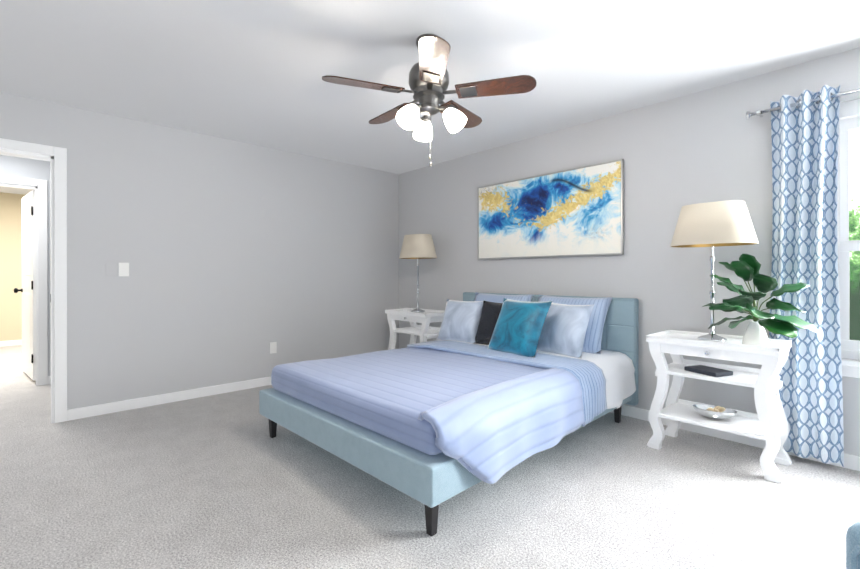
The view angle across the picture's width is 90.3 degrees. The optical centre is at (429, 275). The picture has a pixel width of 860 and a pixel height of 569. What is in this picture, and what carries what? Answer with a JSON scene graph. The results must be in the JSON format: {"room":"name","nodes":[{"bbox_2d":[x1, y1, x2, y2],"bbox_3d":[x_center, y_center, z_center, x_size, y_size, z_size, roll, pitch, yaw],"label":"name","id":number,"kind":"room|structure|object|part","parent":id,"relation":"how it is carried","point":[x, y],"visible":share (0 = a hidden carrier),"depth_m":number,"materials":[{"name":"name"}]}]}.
{"room":"bedroom","nodes":[
{"label":"bedroom","id":0,"kind":"room"},
{"bbox_2d":[0,192,25,340],"bbox_3d":[-6.903,-0.106,6.854,4.600,2.460,0.120,0,0,-43],"label":"wall","id":1,"kind":"structure","parent":0,"point":[10,264],"depth_m":6.90,"materials":[{"name":"beige paint"}]},
{"bbox_2d":[0,340,21,346],"bbox_3d":[-6.828,1.082,6.834,4.280,0.085,0.014,0,0,-43],"label":"baseboard","id":2,"kind":"structure","parent":1,"relation":"attached to","point":[11,343],"depth_m":6.90,"materials":[{"name":"white wood"}]},
{"bbox_2d":[0,155,50,375],"bbox_3d":[-3.698,-0.102,4.810,2.695,2.460,0.120,0,0,-43],"label":"wall","id":3,"kind":"structure","parent":0,"point":[18,167],"depth_m":4.40,"materials":[{"name":"grey paint"}]},
{"bbox_2d":[0,175,47,385],"bbox_3d":[-4.350,0.067,4.191,0.895,2.125,0.138,0,0,-43],"label":"door frame","id":4,"kind":"structure","parent":3,"relation":"attached to","point":[42,282],"depth_m":4.41,"materials":[{"name":"white wood"}]},
{"bbox_3d":[-4.384,-0.912,4.170,0.820,0.018,0.120,0,0,-43],"label":"top door jamb","id":5,"kind":"part","parent":4,"relation":"part of","materials":[{"name":"white wood"}]},
{"bbox_3d":[-4.337,-0.958,4.119,0.820,0.075,0.018,0,0,-43],"label":"top hall door trim","id":6,"kind":"part","parent":4,"relation":"part of","materials":[{"name":"white wood"}]},
{"bbox_2d":[14,190,35,379],"bbox_3d":[-4.449,0.096,4.744,0.793,2.000,0.180,0,0,40],"label":"door leaf","id":7,"kind":"structure","parent":3,"relation":"in","point":[27,290],"depth_m":4.64,"materials":[{"name":"white wood"}]},
{"bbox_2d":[0,92,398,409],"bbox_3d":[-2.004,-0.101,4.202,4.245,2.460,0.120,0,0,-43],"label":"wall","id":8,"kind":"structure","parent":0,"point":[239,257],"depth_m":4.01,"materials":[{"name":"grey paint"}]},
{"bbox_2d":[0,138,66,422],"bbox_3d":[-3.212,0.069,3.064,0.925,2.125,0.138,0,0,-43],"label":"door frame","id":9,"kind":"structure","parent":8,"relation":"attached to","point":[60,284],"depth_m":3.29,"materials":[{"name":"white wood"}]},
{"bbox_3d":[-3.246,-0.910,3.043,0.850,0.018,0.120,0,0,-43],"label":"top door jamb","id":10,"kind":"part","parent":9,"relation":"part of","materials":[{"name":"white wood"}]},
{"bbox_3d":[-3.199,-0.956,2.993,0.850,0.075,0.018,0,0,-43],"label":"top trim of the room door","id":11,"kind":"part","parent":9,"relation":"part of","materials":[{"name":"white wood"}]},
{"bbox_2d":[119,263,128,275],"bbox_3d":[-2.574,-0.055,3.593,0.072,0.115,0.021,0,0,-43],"label":"light switch","id":12,"kind":"object","parent":8,"relation":"attached to","point":[123,269],"visible":1,"depth_m":3.59,"materials":[{"name":"white plastic"}]},
{"bbox_2d":[67,376,271,420],"bbox_3d":[-1.619,1.086,4.470,3.320,0.085,0.014,0,0,-43],"label":"baseboard","id":13,"kind":"structure","parent":8,"relation":"attached to","point":[97,410],"depth_m":3.77,"materials":[{"name":"white"}]},
{"bbox_2d":[270,342,276,353],"bbox_3d":[-1.637,0.749,4.459,0.072,0.115,0.010,0,0,-43],"label":"outlet","id":14,"kind":"object","parent":8,"relation":"attached to","point":[273,347],"visible":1,"depth_m":4.46,"materials":[{"name":"white plastic"}]},
{"bbox_2d":[0,345,859,568],"bbox_3d":[-2.610,1.180,3.421,6.200,0.100,11.000,0,0,-43],"label":"floor","id":15,"kind":"structure","parent":0,"point":[222,481],"depth_m":2.14,"materials":[{"name":"carpet"}]},
{"bbox_2d":[385,308,444,349],"bbox_3d":[-0.131,0.762,4.786,0.420,0.751,0.700,0,0,-43],"label":"nightstand","id":16,"kind":"object","parent":15,"relation":"on","point":[424,331],"visible":0.44,"depth_m":4.71,"materials":[{"name":"white paint"}]},
{"bbox_2d":[399,234,436,312],"bbox_3d":[-0.137,-0.028,4.820,0.330,0.865,0.470,0,0,-43],"label":"table lamp","id":17,"kind":"object","parent":16,"relation":"on","point":[417,246],"visible":1,"depth_m":4.69,"materials":[{"name":"beige fabric"}]},
{"bbox_2d":[259,292,638,536],"bbox_3d":[0.228,0.651,3.177,2.280,0.960,1.812,0,0,-45],"label":"bed","id":18,"kind":"object","parent":15,"relation":"on","point":[490,388],"visible":1,"depth_m":2.59,"materials":[{"name":"fabric"}]},
{"bbox_3d":[-1.103,1.049,3.003,0.068,0.165,0.068,0,0,0],"label":"leg","id":19,"kind":"part","parent":18,"relation":"part of","materials":[{"name":"black wood"}]},
{"bbox_2d":[271,347,545,454],"bbox_3d":[0.200,0.709,3.180,2.145,0.184,1.630,0,0,-45],"label":"comforter","id":20,"kind":"object","parent":18,"relation":"on","point":[397,398],"depth_m":2.52,"materials":[{"name":"blue fabric"}]},
{"bbox_3d":[0.007,1.051,1.879,0.068,0.165,0.068,0,0,0],"label":"leg","id":21,"kind":"part","parent":18,"relation":"part of","materials":[{"name":"black wood"}]},
{"bbox_3d":[0.184,0.886,3.164,2.200,0.170,1.720,0,0,-45],"label":"frame rail","id":22,"kind":"part","parent":18,"relation":"part of","materials":[{"name":"fabric"}]},
{"bbox_2d":[436,299,482,343],"bbox_3d":[0.285,0.417,3.994,0.450,0.420,0.152,0,-24,40],"label":"pillow","id":23,"kind":"object","parent":18,"relation":"on","point":[461,320],"depth_m":3.91,"materials":[{"name":"fabric"}]},
{"bbox_2d":[418,368,585,483],"bbox_3d":[0.450,0.780,2.313,1.304,0.360,0.271,0,0,-45],"label":"blanket","id":24,"kind":"object","parent":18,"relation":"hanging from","point":[475,437],"depth_m":2.10,"materials":[{"name":"fabric"}]},
{"bbox_3d":[0.995,0.592,3.965,0.080,0.835,1.770,0,0,-45],"label":"headboard","id":25,"kind":"part","parent":18,"relation":"part of","materials":[{"name":"fabric"}]},
{"bbox_2d":[536,303,594,357],"bbox_3d":[1.034,0.411,3.329,0.152,0.430,0.450,26,-14,-32],"label":"pillow","id":26,"kind":"object","parent":18,"relation":"on","point":[563,332],"depth_m":3.24,"materials":[{"name":"fabric"}]},
{"bbox_3d":[1.451,1.048,3.306,0.068,0.165,0.068,0,0,0],"label":"leg","id":27,"kind":"part","parent":18,"relation":"part of","materials":[{"name":"black wood"}]},
{"bbox_2d":[646,330,791,482],"bbox_3d":[1.808,0.765,2.704,0.420,0.751,0.700,0,0,-43],"label":"nightstand","id":28,"kind":"object","parent":15,"relation":"on","point":[768,423],"visible":1,"depth_m":2.60,"materials":[{"name":"white paint"}]},
{"bbox_2d":[684,365,732,376],"bbox_3d":[1.752,0.597,2.692,0.153,0.025,0.210,0,0,-21],"label":"book","id":29,"kind":"object","parent":28,"relation":"in","point":[708,371],"visible":1,"depth_m":2.65,"materials":[{"name":"grey paper"}]},
{"bbox_2d":[670,200,758,341],"bbox_3d":[1.806,-0.024,2.734,0.330,0.865,0.470,0,0,-43],"label":"table lamp","id":30,"kind":"object","parent":28,"relation":"on","point":[717,224],"visible":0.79,"depth_m":2.63,"materials":[{"name":"beige fabric"}]},
{"bbox_2d":[693,404,736,419],"bbox_3d":[1.786,0.855,2.684,0.236,0.079,0.146,0,0,36],"label":"decorative bowl","id":31,"kind":"object","parent":28,"relation":"in","point":[715,412],"visible":1,"depth_m":2.66,"materials":[{"name":"silver metal"}]},
{"bbox_2d":[702,254,818,346],"bbox_3d":[1.900,0.139,2.496,0.513,0.539,0.548,0,0,-43],"label":"fiddle-leaf fig plant","id":32,"kind":"object","parent":28,"relation":"on","point":[745,267],"visible":0.98,"depth_m":2.44,"materials":[{"name":"green plant"}]},
{"bbox_2d":[846,521,859,568],"bbox_3d":[1.409,0.705,0.638,0.848,0.860,0.860,0,0,-15],"label":"armchair","id":33,"kind":"object","parent":15,"relation":"on","point":[853,547],"visible":1,"depth_m":0.92,"materials":[{"name":"blue fabric"}]},
{"bbox_2d":[0,0,859,194],"bbox_3d":[-2.537,-1.380,3.484,6.400,0.100,11.000,0,0,-43],"label":"ceiling","id":34,"kind":"structure","parent":0,"point":[251,71],"depth_m":2.60,"materials":[{"name":"grey paint"}]},
{"bbox_2d":[322,34,536,166],"bbox_3d":[-0.025,-0.972,2.448,1.127,0.709,1.100,0,0,-43],"label":"ceiling fan","id":35,"kind":"object","parent":34,"relation":"hanging from","point":[428,79],"visible":1,"depth_m":2.33,"materials":[{"name":"brown wood"}]},
{"bbox_2d":[399,47,859,455],"bbox_3d":[1.342,-0.100,3.833,0.150,2.460,5.280,0,0,-43],"label":"wall","id":36,"kind":"structure","parent":0,"point":[714,144],"depth_m":3.31,"materials":[{"name":"grey paint"}]},
{"bbox_2d":[477,159,623,259],"bbox_3d":[1.040,-0.561,4.016,0.035,0.770,1.530,0,0,-43],"label":"framed art","id":37,"kind":"object","parent":36,"relation":"attached to","point":[578,211],"visible":1,"depth_m":3.89,"materials":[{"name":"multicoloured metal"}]},
{"bbox_2d":[611,405,859,470],"bbox_3d":[1.494,1.088,3.553,0.014,0.085,5.600,0,0,-43],"label":"baseboard","id":38,"kind":"structure","parent":36,"relation":"attached to","point":[852,462],"depth_m":2.97,"materials":[{"name":"white wood"}]},
{"bbox_2d":[746,85,859,466],"bbox_3d":[2.654,-0.007,2.212,0.138,2.210,1.660,0,0,-43],"label":"curtain","id":39,"kind":"object","parent":36,"relation":"hanging from","point":[804,130],"visible":0.83,"depth_m":2.58,"materials":[{"name":"blue fabric"}]},
{"bbox_2d":[837,99,859,377],"bbox_3d":[2.770,-0.223,2.238,0.155,1.630,1.080,0,0,-43],"label":"window unit","id":40,"kind":"structure","parent":36,"relation":"in","point":[849,115],"depth_m":2.56,"materials":[{"name":"white"}]},
{"label":"outside","id":41,"kind":"structure","parent":0,"visible":0},
{"bbox_2d":[849,129,859,340],"bbox_3d":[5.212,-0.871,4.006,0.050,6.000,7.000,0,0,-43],"label":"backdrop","id":42,"kind":"structure","parent":41,"point":[855,278],"depth_m":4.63,"materials":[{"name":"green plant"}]}
]}

